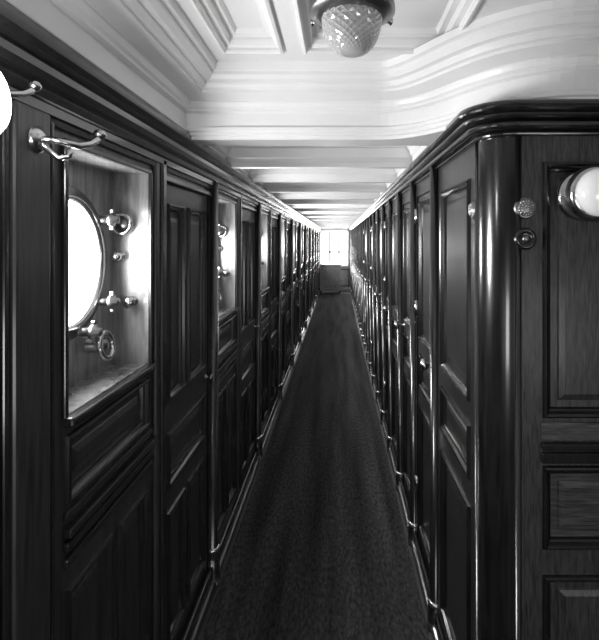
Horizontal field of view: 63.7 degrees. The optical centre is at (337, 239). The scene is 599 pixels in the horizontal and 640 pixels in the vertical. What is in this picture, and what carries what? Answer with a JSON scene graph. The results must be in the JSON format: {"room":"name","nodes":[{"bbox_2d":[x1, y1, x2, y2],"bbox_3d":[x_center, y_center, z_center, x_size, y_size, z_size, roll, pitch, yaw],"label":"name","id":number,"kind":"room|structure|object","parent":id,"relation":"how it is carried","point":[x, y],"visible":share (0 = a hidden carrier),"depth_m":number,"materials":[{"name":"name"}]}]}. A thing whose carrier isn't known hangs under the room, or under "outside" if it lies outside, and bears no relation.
{"room":"ship interior","nodes":[
{"label":"ship interior","id":0,"kind":"room"},
{"bbox_2d":[0,100,319,639],"bbox_3d":[-0.624,0.665,6.750,0.153,1.870,17.100,0,0,0],"label":"wall","id":1,"kind":"structure","parent":0,"point":[83,465],"depth_m":1.28,"materials":[{"name":"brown wood"}]},
{"bbox_2d":[0,72,10,132],"bbox_3d":[-0.521,-0.190,0.635,0.142,0.148,0.148,0,0,0],"label":"wall lamp","id":2,"kind":"object","parent":1,"relation":"attached to","point":[5,99],"visible":1,"depth_m":0.66,"materials":[{"name":"white glass"}]},
{"bbox_2d":[9,80,41,97],"bbox_3d":[-0.533,-0.235,0.761,0.046,0.064,0.118,0,0,45],"label":"coat hook","id":3,"kind":"object","parent":1,"relation":"attached to","point":[34,86],"visible":0.85,"depth_m":0.79,"materials":[{"name":"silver metal"}]},
{"bbox_2d":[29,126,106,160],"bbox_3d":[-0.525,-0.190,0.943,0.056,0.080,0.147,0,0,44],"label":"coat hook","id":4,"kind":"object","parent":1,"relation":"attached to","point":[38,139],"visible":1,"depth_m":0.91,"materials":[{"name":"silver metal"}]},
{"bbox_2d":[69,185,137,360],"bbox_3d":[-0.675,0.098,1.270,0.109,0.481,0.456,0,0,0],"label":"porthole","id":5,"kind":"object","parent":1,"relation":"attached to","point":[91,222],"visible":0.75,"depth_m":1.38,"materials":[{"name":"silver metal"}]},
{"bbox_2d":[0,0,320,231],"bbox_3d":[-0.555,-0.309,6.750,0.074,0.149,17.100,0,0,0],"label":"trim","id":6,"kind":"structure","parent":1,"relation":"attached to","point":[78,96],"depth_m":1.12,"materials":[{"name":"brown wood"}]},
{"bbox_2d":[167,183,213,639],"bbox_3d":[-0.594,0.694,1.910,0.049,1.788,0.574,0,0,2],"label":"door","id":7,"kind":"structure","parent":1,"relation":"in","point":[187,376],"depth_m":1.87,"materials":[{"name":"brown wood"}]},
{"bbox_2d":[218,224,228,301],"bbox_3d":[-0.675,0.098,2.530,0.109,0.481,0.456,0,0,0],"label":"porthole","id":8,"kind":"object","parent":1,"relation":"attached to","point":[222,231],"visible":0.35,"depth_m":2.71,"materials":[{"name":"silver metal"}]},
{"bbox_2d":[242,208,258,482],"bbox_3d":[-0.594,0.694,3.170,0.049,1.788,0.574,0,0,2],"label":"door","id":9,"kind":"structure","parent":1,"relation":"in","point":[248,217],"depth_m":3.17,"materials":[{"name":"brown wood"}]},
{"bbox_2d":[191,291,319,639],"bbox_3d":[-0.567,1.582,6.750,0.014,0.036,17.100,0,0,0],"label":"baseboard","id":10,"kind":"structure","parent":1,"relation":"attached to","point":[198,628],"depth_m":2.66,"materials":[{"name":"black wood"}]},
{"bbox_2d":[271,218,279,408],"bbox_3d":[-0.594,0.694,4.430,0.049,1.788,0.574,0,0,2],"label":"door","id":11,"kind":"structure","parent":1,"relation":"in","point":[274,303],"depth_m":4.49,"materials":[{"name":"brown wood"}]},
{"bbox_2d":[287,223,291,367],"bbox_3d":[-0.594,0.694,5.690,0.049,1.788,0.574,0,0,2],"label":"door","id":12,"kind":"structure","parent":1,"relation":"in","point":[288,225],"depth_m":5.90,"materials":[{"name":"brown wood"}]},
{"bbox_2d":[297,227,299,342],"bbox_3d":[-0.594,0.694,6.950,0.049,1.788,0.574,0,0,2],"label":"door","id":13,"kind":"structure","parent":1,"relation":"in","point":[297,227],"depth_m":7.17,"materials":[{"name":"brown wood"}]},
{"bbox_2d":[303,229,305,327],"bbox_3d":[-0.594,0.694,8.210,0.049,1.788,0.574,0,0,2],"label":"door","id":14,"kind":"structure","parent":1,"relation":"in","point":[303,229],"depth_m":8.35,"materials":[{"name":"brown wood"}]},
{"bbox_2d":[308,234,309,311],"bbox_3d":[-0.594,0.694,9.470,0.049,1.788,0.574,0,0,2],"label":"door","id":15,"kind":"structure","parent":1,"relation":"in","point":[308,234],"depth_m":9.69,"materials":[{"name":"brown wood"}]},
{"bbox_2d":[314,232,315,299],"bbox_3d":[-0.594,0.694,11.990,0.049,1.788,0.574,0,0,2],"label":"door","id":16,"kind":"structure","parent":1,"relation":"in","point":[314,232],"depth_m":12.21,"materials":[{"name":"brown wood"}]},
{"bbox_2d":[69,161,274,387],"bbox_3d":[-0.700,0.400,6.535,0.001,2.400,16.670,0,0,0],"label":"hull plating","id":17,"kind":"object","parent":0,"point":[97,185],"visible":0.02,"depth_m":1.39,"materials":[{"name":"grey"}]},
{"bbox_2d":[6,0,598,228],"bbox_3d":[0.850,-0.588,6.830,3.200,0.465,17.360,0,0,0],"label":"ceiling","id":18,"kind":"structure","parent":0,"point":[326,133],"depth_m":1.44,"materials":[{"name":"white paint"}]},
{"bbox_2d":[308,0,394,57],"bbox_3d":[0.033,-0.520,1.112,0.204,0.180,0.218,0,0,0],"label":"ceiling lamp","id":19,"kind":"object","parent":18,"relation":"attached to","point":[351,28],"depth_m":1.07,"materials":[{"name":"glass"}]},
{"bbox_2d":[198,290,431,639],"bbox_3d":[0.850,1.630,6.800,3.200,0.060,17.200,0,0,0],"label":"floor","id":20,"kind":"structure","parent":0,"point":[341,291],"depth_m":2.81,"materials":[{"name":"black wood"}]},
{"bbox_2d":[201,294,428,639],"bbox_3d":[-0.092,1.595,6.350,0.910,0.010,15.700,0,0,0],"label":"carpet runner","id":21,"kind":"object","parent":20,"relation":"on","point":[320,551],"visible":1,"depth_m":2.66,"materials":[{"name":"black carpet"}]},
{"bbox_2d":[319,263,340,292],"bbox_3d":[-0.230,1.160,14.593,0.660,0.880,0.554,0,0,0],"label":"base cabinet","id":22,"kind":"object","parent":20,"relation":"on","point":[330,273],"visible":1,"depth_m":14.35,"materials":[{"name":"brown wood"}]},
{"bbox_2d":[321,229,349,289],"bbox_3d":[0.850,0.400,15.301,3.100,2.400,0.024,0,0,0],"label":"wall","id":23,"kind":"structure","parent":0,"point":[345,271],"depth_m":15.30,"materials":[{"name":"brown wood"}]},
{"bbox_2d":[320,230,348,266],"bbox_3d":[-0.110,0.260,15.295,0.940,1.180,0.050,0,0,0],"label":"window","id":24,"kind":"structure","parent":23,"relation":"in","point":[329,251],"depth_m":15.28,"materials":[{"name":"white wood"}]},
{"bbox_2d":[350,130,521,639],"bbox_3d":[0.402,0.645,8.306,0.134,1.910,13.988,0,0,0],"label":"wall","id":25,"kind":"structure","parent":0,"point":[474,586],"depth_m":1.59,"materials":[{"name":"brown wood"}]},
{"bbox_2d":[374,220,380,391],"bbox_3d":[0.394,0.685,4.442,0.077,1.806,0.460,0,0,-2],"label":"door","id":26,"kind":"structure","parent":25,"relation":"in","point":[375,293],"depth_m":4.61,"materials":[{"name":"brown wood"}]},
{"bbox_2d":[383,214,387,423],"bbox_3d":[0.388,0.685,3.895,0.079,1.806,0.462,0,0,0],"label":"door","id":27,"kind":"structure","parent":25,"relation":"in","point":[385,308],"depth_m":4.06,"materials":[{"name":"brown wood"}]},
{"bbox_2d":[350,292,437,639],"bbox_3d":[1.388,1.581,8.293,2.024,0.038,14.014,0,0,0],"label":"baseboard","id":28,"kind":"structure","parent":25,"relation":"attached to","point":[415,558],"depth_m":2.66,"materials":[{"name":"black wood"}]},
{"bbox_2d":[394,202,409,504],"bbox_3d":[0.394,0.685,2.792,0.077,1.806,0.460,0,0,-2],"label":"door","id":29,"kind":"structure","parent":25,"relation":"in","point":[406,212],"depth_m":2.94,"materials":[{"name":"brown wood"}]},
{"bbox_2d":[415,192,429,579],"bbox_3d":[0.388,0.685,2.245,0.079,1.806,0.462,0,0,0],"label":"door","id":30,"kind":"structure","parent":25,"relation":"in","point":[422,214],"depth_m":2.31,"materials":[{"name":"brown wood"}]},
{"bbox_2d":[468,201,474,218],"bbox_3d":[0.400,-0.090,1.440,0.016,0.052,0.052,0,0,0],"label":"rosette","id":31,"kind":"object","parent":25,"relation":"attached to","point":[471,209],"visible":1,"depth_m":1.43,"materials":[{"name":"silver metal"}]},
{"bbox_2d":[349,99,598,229],"bbox_3d":[1.373,-0.330,8.280,2.053,0.090,14.041,0,0,0],"label":"trim","id":32,"kind":"structure","parent":25,"relation":"attached to","point":[532,117],"depth_m":1.31,"materials":[{"name":"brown wood"}]},
{"bbox_2d":[522,136,598,639],"bbox_3d":[1.444,0.645,1.317,1.912,1.910,0.031,0,0,0],"label":"wall","id":33,"kind":"structure","parent":0,"point":[560,273],"depth_m":1.32,"materials":[{"name":"black wood"}]},
{"bbox_2d":[514,197,535,218],"bbox_3d":[0.514,-0.088,1.312,0.060,0.060,0.016,0,0,0],"label":"rosette","id":34,"kind":"object","parent":33,"relation":"attached to","point":[526,207],"visible":1,"depth_m":1.31,"materials":[{"name":"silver metal"}]},
{"bbox_2d":[514,228,536,249],"bbox_3d":[0.514,-0.003,1.312,0.060,0.060,0.017,0,0,0],"label":"bell push","id":35,"kind":"object","parent":33,"relation":"attached to","point":[528,236],"visible":1,"depth_m":1.31,"materials":[{"name":"black metal"}]},
{"bbox_2d":[557,165,598,221],"bbox_3d":[0.672,-0.122,1.249,0.148,0.148,0.142,0,0,0],"label":"wall lamp","id":36,"kind":"object","parent":33,"relation":"attached to","point":[578,192],"depth_m":1.24,"materials":[{"name":"white glass"}]}
]}

